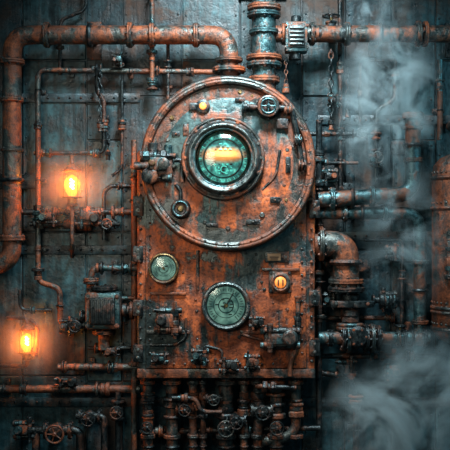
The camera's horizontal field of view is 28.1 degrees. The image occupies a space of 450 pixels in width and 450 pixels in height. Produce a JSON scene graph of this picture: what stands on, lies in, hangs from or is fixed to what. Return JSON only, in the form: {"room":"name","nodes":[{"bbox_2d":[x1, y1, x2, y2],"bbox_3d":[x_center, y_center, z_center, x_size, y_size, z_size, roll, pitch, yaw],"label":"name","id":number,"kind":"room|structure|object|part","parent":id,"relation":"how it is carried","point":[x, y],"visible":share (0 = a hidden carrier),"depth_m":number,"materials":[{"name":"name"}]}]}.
{"room":"boiler room","nodes":[
{"label":"boiler room","id":0,"kind":"room"},
{"bbox_2d":[0,0,449,449],"bbox_3d":[0.000,0.000,9.107,9.000,7.400,0.256,0,0,0],"label":"wall","id":1,"kind":"structure","parent":0,"point":[412,411],"depth_m":9.01,"materials":[{"name":"metal"}]},
{"bbox_2d":[0,316,39,367],"bbox_3d":[-2.056,1.156,8.817,0.540,0.550,0.209,0,0,34],"label":"lamp","id":2,"kind":"object","parent":1,"relation":"attached to","point":[27,357],"visible":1,"depth_m":8.71,"materials":[{"name":"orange glass"}]},
{"bbox_2d":[12,416,34,443],"bbox_3d":[-1.961,1.995,8.845,0.215,0.257,0.310,0,0,0],"label":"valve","id":3,"kind":"object","parent":1,"relation":"attached to","point":[22,430],"visible":0.99,"depth_m":8.75,"materials":[{"name":"black metal"}]},
{"bbox_2d":[18,290,51,313],"bbox_3d":[-1.880,0.763,8.925,0.333,0.241,0.128,0,0,-7],"label":"conduit pipe","id":4,"kind":"object","parent":1,"relation":"attached to","point":[31,309],"visible":1,"depth_m":8.88,"materials":[{"name":"black metal"}]},
{"bbox_2d":[37,207,58,226],"bbox_3d":[-1.727,-0.078,8.845,0.215,0.193,0.310,0,0,0],"label":"box","id":5,"kind":"object","parent":1,"relation":"attached to","point":[50,217],"visible":0.99,"depth_m":8.75,"materials":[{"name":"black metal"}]},
{"bbox_2d":[31,421,83,449],"bbox_3d":[-1.709,2.309,8.800,0.542,0.797,0.434,0,0,37],"label":"valve","id":6,"kind":"object","parent":1,"relation":"attached to","point":[56,430],"visible":0.99,"depth_m":8.76,"materials":[{"name":"black metal"}]},
{"bbox_2d":[54,376,77,387],"bbox_3d":[-1.551,1.531,8.845,0.234,0.113,0.310,0,0,0],"label":"box","id":7,"kind":"object","parent":1,"relation":"attached to","point":[65,381],"visible":1,"depth_m":8.76,"materials":[{"name":"black metal"}]},
{"bbox_2d":[59,316,72,335],"bbox_3d":[-1.552,0.983,8.845,0.139,0.193,0.310,0,0,0],"label":"box","id":8,"kind":"object","parent":1,"relation":"attached to","point":[64,327],"visible":0.97,"depth_m":8.76,"materials":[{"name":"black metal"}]},
{"bbox_2d":[0,378,139,395],"bbox_3d":[-1.624,1.615,8.895,1.575,0.168,0.211,0,0,0],"label":"conduit pipe","id":9,"kind":"object","parent":1,"relation":"attached to","point":[106,388],"visible":0.98,"depth_m":8.83,"materials":[{"name":"copper"},{"name":"black iron"}]},
{"bbox_2d":[61,154,82,257],"bbox_3d":[-1.479,-0.205,8.803,0.204,1.069,0.409,0,0,0],"label":"lamp","id":10,"kind":"object","parent":1,"relation":"attached to","point":[71,200],"visible":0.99,"depth_m":8.68,"materials":[{"name":"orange glass"}]},
{"bbox_2d":[34,75,109,157],"bbox_3d":[-1.515,-1.086,8.915,0.738,0.848,0.169,0,0,0],"label":"conduit pipe","id":11,"kind":"object","parent":1,"relation":"attached to","point":[95,152],"visible":0.94,"depth_m":8.86,"materials":[{"name":"copper"},{"name":"black iron"}]},
{"bbox_2d":[105,115,110,159],"bbox_3d":[-1.157,-0.866,8.935,0.056,0.447,0.134,0,0,0],"label":"hanging chain","id":12,"kind":"object","parent":11,"relation":"hanging from","point":[107,153],"visible":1,"depth_m":8.89,"materials":[{"name":"black metal"}]},
{"bbox_2d":[56,0,87,74],"bbox_3d":[-1.516,-2.002,8.928,0.317,1.038,0.144,0,0,0],"label":"conduit pipe","id":13,"kind":"object","parent":1,"relation":"attached to","point":[59,48],"visible":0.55,"depth_m":8.88,"materials":[{"name":"black metal"}]},
{"bbox_2d":[29,216,119,231],"bbox_3d":[-1.479,-0.010,8.876,0.887,0.161,0.188,0,0,-6],"label":"conduit pipe","id":14,"kind":"object","parent":1,"relation":"attached to","point":[66,223],"visible":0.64,"depth_m":8.84,"materials":[{"name":"copper"},{"name":"black iron"}]},
{"bbox_2d":[99,218,116,228],"bbox_3d":[-1.153,-0.010,8.877,0.164,0.107,0.252,0,0,0],"label":"valve","id":15,"kind":"object","parent":14,"relation":"attached to","point":[108,223],"visible":0.98,"depth_m":8.80,"materials":[{"name":"black metal"}]},
{"bbox_2d":[22,204,131,219],"bbox_3d":[-1.465,-0.128,8.887,1.141,0.151,0.226,0,0,0],"label":"conduit pipe","id":16,"kind":"object","parent":1,"relation":"attached to","point":[113,211],"visible":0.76,"depth_m":8.82,"materials":[{"name":"black metal"}]},
{"bbox_2d":[75,207,100,228],"bbox_3d":[-1.337,-0.068,8.845,0.254,0.214,0.310,0,0,0],"label":"box","id":17,"kind":"object","parent":16,"relation":"attached to","point":[89,218],"visible":1,"depth_m":8.75,"materials":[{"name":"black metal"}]},
{"bbox_2d":[75,409,106,449],"bbox_3d":[-1.335,2.143,8.807,0.289,0.700,0.355,0,0,-40],"label":"valve","id":18,"kind":"object","parent":1,"relation":"attached to","point":[89,416],"visible":1,"depth_m":8.77,"materials":[{"name":"black metal"}]},
{"bbox_2d":[57,357,136,373],"bbox_3d":[-1.238,1.395,8.887,0.805,0.144,0.226,0,0,0],"label":"conduit pipe","id":19,"kind":"object","parent":1,"relation":"attached to","point":[64,366],"visible":0.98,"depth_m":8.81,"materials":[{"name":"copper"},{"name":"black iron"}]},
{"bbox_2d":[97,71,102,131],"bbox_3d":[-1.227,-1.216,8.876,0.064,0.617,0.256,0,0,-4],"label":"hanging chain","id":20,"kind":"object","parent":1,"relation":"hanging from","point":[99,124],"visible":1,"depth_m":8.77,"materials":[{"name":"black metal"}]},
{"bbox_2d":[88,342,130,353],"bbox_3d":[-1.099,1.214,8.915,0.515,0.109,0.160,0,0,-5],"label":"conduit pipe","id":21,"kind":"object","parent":1,"relation":"attached to","point":[95,347],"visible":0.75,"depth_m":8.86,"materials":[{"name":"black metal"}]},
{"bbox_2d":[104,346,119,357],"bbox_3d":[-1.102,1.238,8.845,0.156,0.112,0.310,0,0,0],"label":"box","id":22,"kind":"object","parent":1,"relation":"attached to","point":[109,351],"visible":0.99,"depth_m":8.76,"materials":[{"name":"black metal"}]},
{"bbox_2d":[101,182,130,239],"bbox_3d":[-1.068,-0.140,8.918,0.340,0.576,0.164,0,0,0],"label":"conduit pipe","id":23,"kind":"object","parent":1,"relation":"attached to","point":[119,185],"visible":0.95,"depth_m":8.86,"materials":[{"name":"black metal"}]},
{"bbox_2d":[109,392,124,449],"bbox_3d":[-1.051,2.072,8.850,0.134,0.864,0.315,0,0,0],"label":"valve","id":24,"kind":"object","parent":1,"relation":"attached to","point":[117,411],"visible":1,"depth_m":8.81,"materials":[{"name":"black metal"}]},
{"bbox_2d":[112,52,123,67],"bbox_3d":[-1.046,-1.606,8.845,0.122,0.150,0.310,0,0,0],"label":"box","id":25,"kind":"object","parent":1,"relation":"attached to","point":[117,59],"visible":1,"depth_m":8.76,"materials":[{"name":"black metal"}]},
{"bbox_2d":[111,80,125,176],"bbox_3d":[-1.054,-0.955,8.938,0.152,0.963,0.124,0,0,0],"label":"conduit pipe","id":26,"kind":"object","parent":1,"relation":"attached to","point":[121,125],"visible":1,"depth_m":8.91,"materials":[{"name":"black metal"}]},
{"bbox_2d":[31,63,215,332],"bbox_3d":[-0.997,-0.261,8.886,1.817,2.662,0.227,0,0,0],"label":"conduit pipe","id":27,"kind":"object","parent":1,"relation":"attached to","point":[131,71],"visible":0.91,"depth_m":8.84,"materials":[{"name":"copper"},{"name":"black iron"}]},
{"bbox_2d":[67,320,85,332],"bbox_3d":[-1.450,0.980,8.846,0.185,0.121,0.319,0,0,0],"label":"valve","id":28,"kind":"object","parent":27,"relation":"attached to","point":[77,325],"visible":0.83,"depth_m":8.74,"materials":[{"name":"black metal"}]},
{"bbox_2d":[128,140,136,449],"bbox_3d":[-0.894,0.933,8.893,0.120,3.536,0.215,0,0,0],"label":"conduit pipe","id":29,"kind":"object","parent":1,"relation":"attached to","point":[133,176],"visible":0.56,"depth_m":8.81,"materials":[{"name":"orange metal"}]},
{"bbox_2d":[140,378,160,449],"bbox_3d":[-0.744,2.127,8.784,0.200,1.450,0.433,0,0,0],"label":"pipe","id":30,"kind":"object","parent":1,"relation":"attached to","point":[148,437],"visible":0.99,"depth_m":8.65,"materials":[{"name":"metal"}]},
{"bbox_2d":[146,0,157,91],"bbox_3d":[-0.714,-1.897,8.873,0.109,1.193,0.255,0,0,0],"label":"conduit pipe","id":31,"kind":"object","parent":1,"relation":"attached to","point":[151,80],"visible":0.99,"depth_m":8.78,"materials":[{"name":"orange metal"}]},
{"bbox_2d":[164,45,171,100],"bbox_3d":[-0.561,-1.516,8.908,0.086,0.610,0.184,0,0,0],"label":"conduit pipe","id":32,"kind":"object","parent":1,"relation":"attached to","point":[168,86],"visible":0.98,"depth_m":8.85,"materials":[{"name":"black metal"}]},
{"bbox_2d":[162,378,185,449],"bbox_3d":[-0.512,2.127,8.801,0.239,1.450,0.398,0,0,0],"label":"pipe","id":33,"kind":"object","parent":1,"relation":"attached to","point":[171,438],"visible":0.97,"depth_m":8.65,"materials":[{"name":"black metal"}]},
{"bbox_2d":[186,378,199,449],"bbox_3d":[-0.309,2.127,8.817,0.160,1.450,0.366,0,0,0],"label":"pipe","id":34,"kind":"object","parent":1,"relation":"attached to","point":[192,437],"visible":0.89,"depth_m":8.66,"materials":[{"name":"black metal"}]},
{"bbox_2d":[175,403,194,416],"bbox_3d":[-0.385,1.781,8.766,0.185,0.162,0.479,0,0,0],"label":"valve","id":35,"kind":"object","parent":34,"relation":"attached to","point":[184,408],"visible":1,"depth_m":8.58,"materials":[{"name":"metal"}]},
{"bbox_2d":[172,393,221,414],"bbox_3d":[-0.267,1.716,8.766,0.477,0.228,0.468,0,0,0],"label":"conduit pipe","id":36,"kind":"object","parent":1,"relation":"attached to","point":[184,397],"visible":0.94,"depth_m":8.56,"materials":[{"name":"black metal"}]},
{"bbox_2d":[198,378,209,449],"bbox_3d":[-0.213,2.127,8.825,0.120,1.450,0.349,0,0,0],"label":"pipe","id":37,"kind":"object","parent":1,"relation":"attached to","point":[203,438],"visible":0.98,"depth_m":8.68,"materials":[{"name":"black metal"}]},
{"bbox_2d":[212,378,239,449],"bbox_3d":[0.010,2.127,8.757,0.279,1.450,0.486,0,0,0],"label":"pipe","id":38,"kind":"object","parent":1,"relation":"attached to","point":[225,439],"visible":0.94,"depth_m":8.64,"materials":[{"name":"metal"}]},
{"bbox_2d":[203,392,222,405],"bbox_3d":[-0.101,1.684,8.770,0.221,0.152,0.469,0,0,0],"label":"valve","id":39,"kind":"object","parent":38,"relation":"attached to","point":[213,397],"visible":1,"depth_m":8.58,"materials":[{"name":"black metal"}]},
{"bbox_2d":[140,419,319,437],"bbox_3d":[0.049,2.005,8.857,1.757,0.139,0.286,0,0,0],"label":"conduit pipe","id":40,"kind":"object","parent":38,"relation":"attached to","point":[161,429],"visible":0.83,"depth_m":8.76,"materials":[{"name":"black metal"}]},
{"bbox_2d":[226,413,246,429],"bbox_3d":[0.106,1.895,8.749,0.205,0.181,0.515,0,0,0],"label":"valve","id":41,"kind":"object","parent":38,"relation":"attached to","point":[236,420],"visible":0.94,"depth_m":8.55,"materials":[{"name":"black metal"}]},
{"bbox_2d":[133,75,319,377],"bbox_3d":[0.014,0.026,8.638,1.770,2.849,0.687,0,0,0],"label":"boiler","id":42,"kind":"object","parent":1,"relation":"attached to","point":[228,240],"depth_m":8.54,"materials":[{"name":"metal"}]},
{"bbox_2d":[79,284,135,350],"bbox_3d":[-1.144,0.905,8.799,0.548,0.640,0.308,0,0,0],"label":"pump","id":43,"kind":"object","parent":42,"relation":"attached to","point":[105,309],"visible":0.99,"depth_m":8.70,"materials":[{"name":"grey metal"}]},
{"bbox_2d":[83,260,136,291],"bbox_3d":[-1.111,0.506,8.872,0.556,0.306,0.256,0,0,0],"label":"conduit pipe","id":44,"kind":"object","parent":43,"relation":"attached to","point":[100,267],"visible":0.98,"depth_m":8.79,"materials":[{"name":"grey metal"}]},
{"bbox_2d":[0,22,245,272],"bbox_3d":[-1.092,-0.760,8.769,2.585,2.529,0.460,0,0,0],"label":"pipe","id":45,"kind":"object","parent":42,"relation":"attached to","point":[94,35],"visible":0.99,"depth_m":8.62,"materials":[{"name":"orange metal"}]},
{"bbox_2d":[134,143,183,183],"bbox_3d":[-0.609,-0.569,8.315,0.465,0.382,0.210,0,0,0],"label":"mechanism","id":46,"kind":"object","parent":42,"relation":"attached to","point":[158,166],"visible":1,"depth_m":8.29,"materials":[{"name":"black metal"}]},
{"bbox_2d":[151,351,168,364],"bbox_3d":[-0.612,1.251,8.488,0.170,0.126,0.195,0,0,0],"label":"box","id":47,"kind":"object","parent":42,"relation":"attached to","point":[156,357],"visible":1,"depth_m":8.46,"materials":[{"name":"black metal"}]},
{"bbox_2d":[148,253,178,283],"bbox_3d":[-0.580,0.408,8.512,0.294,0.294,0.137,0,0,0],"label":"pressure gauge","id":48,"kind":"object","parent":42,"relation":"attached to","point":[163,268],"visible":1,"depth_m":8.49,"materials":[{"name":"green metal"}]},
{"bbox_2d":[154,301,181,338],"bbox_3d":[-0.537,0.893,8.488,0.264,0.352,0.195,0,0,0],"label":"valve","id":49,"kind":"object","parent":42,"relation":"attached to","point":[167,319],"visible":1,"depth_m":8.44,"materials":[{"name":"black metal"}]},
{"bbox_3d":[-0.412,-0.222,8.363,0.193,0.335,0.135,0,0,0],"label":"control knob","id":50,"kind":"part","parent":42,"relation":"part of","materials":[{"name":"black metal"}]},
{"bbox_3d":[-0.236,-1.104,8.383,0.196,0.133,0.075,0,0,0],"label":"push button","id":51,"kind":"part","parent":42,"relation":"part of","materials":[{"name":"glass"}]},
{"bbox_2d":[191,346,208,365],"bbox_3d":[-0.235,1.230,8.477,0.169,0.186,0.195,0,0,0],"label":"block","id":52,"kind":"object","parent":42,"relation":"attached to","point":[199,356],"visible":1,"depth_m":8.44,"materials":[{"name":"black metal"}]},
{"bbox_2d":[150,318,261,357],"bbox_3d":[-0.179,1.081,8.535,1.067,0.398,0.038,0,0,0],"label":"tubing","id":53,"kind":"object","parent":42,"relation":"attached to","point":[185,334],"visible":0.99,"depth_m":8.52,"materials":[{"name":"black metal"}]},
{"bbox_2d":[181,116,264,200],"bbox_3d":[-0.018,-0.616,8.307,0.779,0.779,0.185,0,0,0],"label":"porthole","id":54,"kind":"object","parent":42,"relation":"attached to","point":[223,157],"visible":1,"depth_m":8.29,"materials":[{"name":"glass"},{"name":"black iron"},{"name":"rusted iron"}]},
{"bbox_2d":[201,281,250,330],"bbox_3d":[0.009,0.760,8.508,0.466,0.466,0.144,0,0,0],"label":"pressure gauge","id":55,"kind":"object","parent":42,"relation":"attached to","point":[225,305],"visible":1,"depth_m":8.49,"materials":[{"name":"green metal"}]},
{"bbox_2d":[219,357,238,374],"bbox_3d":[0.038,1.324,8.477,0.188,0.165,0.195,0,0,0],"label":"block","id":56,"kind":"object","parent":42,"relation":"attached to","point":[227,365],"visible":1,"depth_m":8.45,"materials":[{"name":"black metal"}]},
{"bbox_2d":[244,351,259,372],"bbox_3d":[0.254,1.286,8.477,0.151,0.207,0.195,0,0,0],"label":"block","id":57,"kind":"object","parent":42,"relation":"attached to","point":[252,360],"visible":1,"depth_m":8.45,"materials":[{"name":"black metal"}]},
{"bbox_2d":[249,314,264,329],"bbox_3d":[0.301,0.912,8.488,0.151,0.145,0.195,0,0,0],"label":"box","id":58,"kind":"object","parent":42,"relation":"attached to","point":[256,321],"visible":1,"depth_m":8.46,"materials":[{"name":"black metal"}]},
{"bbox_2d":[246,0,281,88],"bbox_3d":[0.374,-1.910,8.735,0.479,1.267,0.531,0,0,0],"label":"exhaust pipe","id":59,"kind":"object","parent":42,"relation":"attached to","point":[264,60],"visible":0.97,"depth_m":8.53,"materials":[{"name":"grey metal"}]},
{"bbox_2d":[242,95,306,171],"bbox_3d":[0.456,-0.849,8.327,0.597,0.720,0.207,0,0,0],"label":"valve","id":60,"kind":"object","parent":42,"relation":"attached to","point":[267,107],"visible":1,"depth_m":8.32,"materials":[{"name":"black metal"}]},
{"bbox_2d":[265,251,288,262],"bbox_3d":[0.494,0.304,8.537,0.228,0.104,0.045,0,0,0],"label":"name plate","id":61,"kind":"object","parent":42,"relation":"attached to","point":[270,256],"visible":1,"depth_m":8.53,"materials":[{"name":"black metal"}]},
{"bbox_2d":[260,323,299,352],"bbox_3d":[0.518,1.061,8.477,0.376,0.268,0.195,0,0,0],"label":"valve manifold","id":62,"kind":"object","parent":42,"relation":"attached to","point":[274,337],"visible":1,"depth_m":8.43,"materials":[{"name":"black metal"}]},
{"bbox_2d":[268,271,291,293],"bbox_3d":[0.522,0.541,8.515,0.218,0.218,0.120,0,0,0],"label":"lamp","id":63,"kind":"object","parent":42,"relation":"attached to","point":[279,282],"visible":1,"depth_m":8.49,"materials":[{"name":"glass"}]},
{"bbox_2d":[288,296,301,375],"bbox_3d":[0.659,1.051,8.524,0.131,0.756,0.084,0,0,0],"label":"drain pipe","id":64,"kind":"object","parent":42,"relation":"attached to","point":[297,319],"visible":0.88,"depth_m":8.50,"materials":[{"name":"black metal"}]},
{"bbox_2d":[236,378,250,449],"bbox_3d":[0.184,2.127,8.817,0.160,1.450,0.366,0,0,0],"label":"pipe","id":65,"kind":"object","parent":1,"relation":"attached to","point":[243,401],"visible":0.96,"depth_m":8.66,"materials":[{"name":"black metal"}]},
{"bbox_2d":[248,378,264,449],"bbox_3d":[0.319,2.127,8.812,0.200,1.450,0.376,0,0,0],"label":"pipe","id":66,"kind":"object","parent":1,"relation":"attached to","point":[257,396],"visible":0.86,"depth_m":8.65,"materials":[{"name":"metal"}]},
{"bbox_2d":[250,403,273,420],"bbox_3d":[0.355,1.796,8.742,0.226,0.188,0.530,0,0,0],"label":"valve","id":67,"kind":"object","parent":66,"relation":"attached to","point":[262,410],"visible":1,"depth_m":8.54,"materials":[{"name":"metal"}]},
{"bbox_2d":[265,378,285,449],"bbox_3d":[0.493,2.127,8.770,0.239,1.450,0.460,0,0,0],"label":"pipe","id":68,"kind":"object","parent":1,"relation":"attached to","point":[275,434],"visible":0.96,"depth_m":8.64,"materials":[{"name":"black metal"}]},
{"bbox_2d":[255,380,295,392],"bbox_3d":[0.481,1.539,8.580,0.393,0.111,0.120,0,0,0],"label":"conduit pipe","id":69,"kind":"object","parent":68,"relation":"attached to","point":[272,386],"visible":1,"depth_m":8.56,"materials":[{"name":"black metal"}]},
{"bbox_2d":[262,378,303,445],"bbox_3d":[0.571,1.769,8.809,0.431,0.734,0.382,0,0,0],"label":"pipe","id":70,"kind":"object","parent":1,"relation":"attached to","point":[296,413],"visible":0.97,"depth_m":8.65,"materials":[{"name":"black metal"}]},
{"bbox_2d":[282,57,289,93],"bbox_3d":[0.585,-1.456,8.773,0.073,0.415,0.460,0,0,1],"label":"hanging chain","id":71,"kind":"object","parent":1,"relation":"hanging from","point":[285,90],"visible":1,"depth_m":8.56,"materials":[{"name":"black metal"}]},
{"bbox_2d":[284,15,308,60],"bbox_3d":[0.675,-1.779,8.725,0.234,0.418,0.550,0,0,0],"label":"junction box","id":72,"kind":"object","parent":1,"relation":"attached to","point":[296,30],"visible":1,"depth_m":8.48,"materials":[{"name":"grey metal"}]},
{"bbox_2d":[315,120,325,449],"bbox_3d":[0.919,0.684,8.867,0.131,3.422,0.266,0,0,0],"label":"conduit pipe","id":73,"kind":"object","parent":1,"relation":"attached to","point":[319,153],"visible":0.74,"depth_m":8.77,"materials":[{"name":"black metal"}]},
{"bbox_2d":[322,166,337,185],"bbox_3d":[1.024,-0.477,8.845,0.156,0.193,0.310,0,0,0],"label":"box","id":74,"kind":"object","parent":1,"relation":"attached to","point":[329,175],"visible":1,"depth_m":8.76,"materials":[{"name":"black metal"}]},
{"bbox_2d":[323,292,336,309],"bbox_3d":[1.025,0.730,8.845,0.138,0.193,0.310,0,0,0],"label":"box","id":75,"kind":"object","parent":1,"relation":"attached to","point":[327,296],"visible":0.81,"depth_m":8.76,"materials":[{"name":"black metal"}]},
{"bbox_2d":[328,49,333,129],"bbox_3d":[1.025,-1.323,8.756,0.058,0.842,0.498,0,0,5],"label":"hanging chain","id":76,"kind":"object","parent":1,"relation":"hanging from","point":[330,122],"visible":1,"depth_m":8.53,"materials":[{"name":"black metal"}]},
{"bbox_2d":[322,13,339,25],"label":"valve","id":77,"kind":"object","parent":1,"relation":"attached to","point":[331,17],"depth_m":8.64,"materials":[{"name":"black metal"}]},
{"bbox_2d":[310,131,351,139],"bbox_3d":[1.024,-0.896,8.910,0.453,0.096,0.180,0,0,0],"label":"conduit pipe","id":78,"kind":"object","parent":1,"relation":"attached to","point":[324,133],"visible":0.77,"depth_m":8.84,"materials":[{"name":"black metal"}]},
{"bbox_2d":[327,92,340,107],"bbox_3d":[1.064,-1.217,8.845,0.138,0.150,0.310,0,0,0],"label":"box","id":79,"kind":"object","parent":1,"relation":"attached to","point":[336,101],"visible":0.83,"depth_m":8.76,"materials":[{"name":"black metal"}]},
{"bbox_2d":[334,0,345,189],"bbox_3d":[1.135,-1.480,8.913,0.108,2.269,0.175,0,0,0],"label":"conduit pipe","id":80,"kind":"object","parent":1,"relation":"attached to","point":[339,68],"visible":0.82,"depth_m":8.86,"materials":[{"name":"black metal"}]},
{"bbox_2d":[322,160,357,167],"bbox_3d":[1.073,-0.610,8.911,0.472,0.080,0.178,0,0,0],"label":"conduit pipe","id":81,"kind":"object","parent":1,"relation":"attached to","point":[343,163],"visible":0.81,"depth_m":8.84,"materials":[{"name":"black metal"}]},
{"bbox_2d":[322,370,363,449],"bbox_3d":[1.138,2.062,8.892,0.456,1.290,0.216,0,0,0],"label":"drain pipe","id":82,"kind":"object","parent":1,"relation":"attached to","point":[356,401],"visible":0.98,"depth_m":8.83,"materials":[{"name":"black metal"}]},
{"bbox_2d":[335,356,356,379],"bbox_3d":[1.183,1.395,8.855,0.215,0.236,0.290,0,0,0],"label":"block","id":83,"kind":"object","parent":82,"relation":"attached to","point":[345,367],"visible":1,"depth_m":8.77,"materials":[{"name":"black metal"}]},
{"bbox_2d":[345,67,350,119],"bbox_3d":[1.209,-1.295,8.886,0.055,0.537,0.236,0,0,4],"label":"hanging chain","id":84,"kind":"object","parent":1,"relation":"hanging from","point":[348,115],"visible":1,"depth_m":8.79,"materials":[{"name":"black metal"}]},
{"bbox_2d":[323,312,394,322],"bbox_3d":[1.318,0.918,8.916,0.721,0.096,0.152,0,0,2],"label":"conduit pipe","id":85,"kind":"object","parent":1,"relation":"attached to","point":[391,317],"visible":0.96,"depth_m":8.86,"materials":[{"name":"black metal"}]},
{"bbox_2d":[275,21,449,57],"bbox_3d":[1.553,-1.842,8.778,2.199,0.339,0.444,0,0,0],"label":"pipe","id":86,"kind":"object","parent":1,"relation":"attached to","point":[420,33],"visible":0.91,"depth_m":8.61,"materials":[{"name":"orange metal"}]},
{"bbox_2d":[318,25,321,42],"label":"flange","id":87,"kind":"object","parent":86,"relation":"attached to","point":[320,30],"depth_m":8.61,"materials":[{"name":"black metal"}]},
{"bbox_2d":[341,25,344,42],"label":"flange","id":88,"kind":"object","parent":86,"relation":"attached to","point":[343,31],"depth_m":8.61,"materials":[{"name":"black metal"}]},
{"bbox_2d":[317,111,423,210],"bbox_3d":[1.436,-0.597,8.797,1.091,0.991,0.426,0,0,0],"label":"pipe","id":89,"kind":"object","parent":1,"relation":"attached to","point":[412,147],"visible":1,"depth_m":8.63,"materials":[{"name":"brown metal"}]},
{"bbox_2d":[317,322,430,352],"bbox_3d":[1.445,1.095,8.784,1.094,0.285,0.464,0,0,0],"label":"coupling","id":90,"kind":"object","parent":1,"relation":"attached to","point":[371,337],"visible":0.98,"depth_m":8.65,"materials":[{"name":"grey metal"}]},
{"bbox_2d":[330,293,395,330],"bbox_3d":[1.332,0.830,8.806,0.638,0.379,0.414,0,0,0],"label":"valve","id":91,"kind":"object","parent":90,"relation":"on","point":[351,304],"visible":0.92,"depth_m":8.66,"materials":[{"name":"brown metal"}]},
{"bbox_2d":[315,226,369,294],"bbox_3d":[1.154,0.338,8.780,0.580,0.650,0.440,0,0,0],"label":"pipe","id":92,"kind":"object","parent":91,"relation":"attached to","point":[346,262],"visible":1,"depth_m":8.63,"materials":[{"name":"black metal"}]},
{"bbox_2d":[318,204,428,345],"bbox_3d":[1.466,0.461,8.837,1.122,1.414,0.326,0,0,0],"label":"pipe","id":93,"kind":"object","parent":90,"relation":"attached to","point":[358,213],"visible":0.95,"depth_m":8.71,"materials":[{"name":"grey metal"}]},
{"bbox_2d":[394,324,405,332],"bbox_3d":[1.696,1.063,8.833,0.185,0.202,0.347,0,0,0],"label":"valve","id":94,"kind":"object","parent":90,"relation":"attached to","point":[395,325],"visible":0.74,"depth_m":8.69,"materials":[{"name":"black metal"}]},
{"bbox_2d":[356,58,394,129],"bbox_3d":[1.496,-1.304,8.948,0.379,0.726,0.104,0,0,0],"label":"conduit pipe","id":95,"kind":"object","parent":1,"relation":"attached to","point":[378,60],"visible":1,"depth_m":8.91,"materials":[{"name":"black metal"}]},
{"bbox_2d":[322,349,436,361],"bbox_3d":[1.510,1.292,8.913,1.144,0.112,0.175,0,0,0],"label":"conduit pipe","id":96,"kind":"object","parent":1,"relation":"attached to","point":[408,356],"visible":1,"depth_m":8.86,"materials":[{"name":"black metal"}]},
{"bbox_2d":[370,60,398,181],"bbox_3d":[1.581,-1.028,8.923,0.285,1.206,0.155,0,0,0],"label":"conduit pipe","id":97,"kind":"object","parent":1,"relation":"attached to","point":[395,76],"visible":0.98,"depth_m":8.88,"materials":[{"name":"black metal"}]},
{"bbox_2d":[370,148,383,167],"bbox_3d":[1.483,-0.658,8.856,0.121,0.185,0.298,0,0,0],"label":"valve","id":98,"kind":"object","parent":97,"relation":"attached to","point":[375,151],"visible":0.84,"depth_m":8.72,"materials":[{"name":"black metal"}]},
{"bbox_2d":[365,235,406,328],"bbox_3d":[1.589,0.571,8.926,0.410,0.934,0.148,0,0,0],"label":"conduit pipe","id":99,"kind":"object","parent":1,"relation":"attached to","point":[380,239],"visible":0.96,"depth_m":8.88,"materials":[{"name":"black metal"}]},
{"bbox_2d":[379,288,396,311],"bbox_3d":[1.590,0.730,8.845,0.176,0.236,0.310,0,0,0],"label":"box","id":100,"kind":"object","parent":1,"relation":"attached to","point":[383,290],"visible":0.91,"depth_m":8.76,"materials":[{"name":"black metal"}]},
{"bbox_2d":[432,59,444,139],"bbox_3d":[2.126,-1.236,8.926,0.120,0.791,0.148,0,0,0],"label":"conduit pipe","id":101,"kind":"object","parent":1,"relation":"attached to","point":[439,111],"visible":1,"depth_m":8.88,"materials":[{"name":"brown metal"}]},
{"bbox_2d":[430,122,449,343],"bbox_3d":[2.252,0.890,8.690,0.549,3.841,0.610,0,0,0],"label":"tank","id":102,"kind":"object","parent":1,"relation":"attached to","point":[440,306],"visible":1,"depth_m":8.52,"materials":[{"name":"metal"}]}
]}

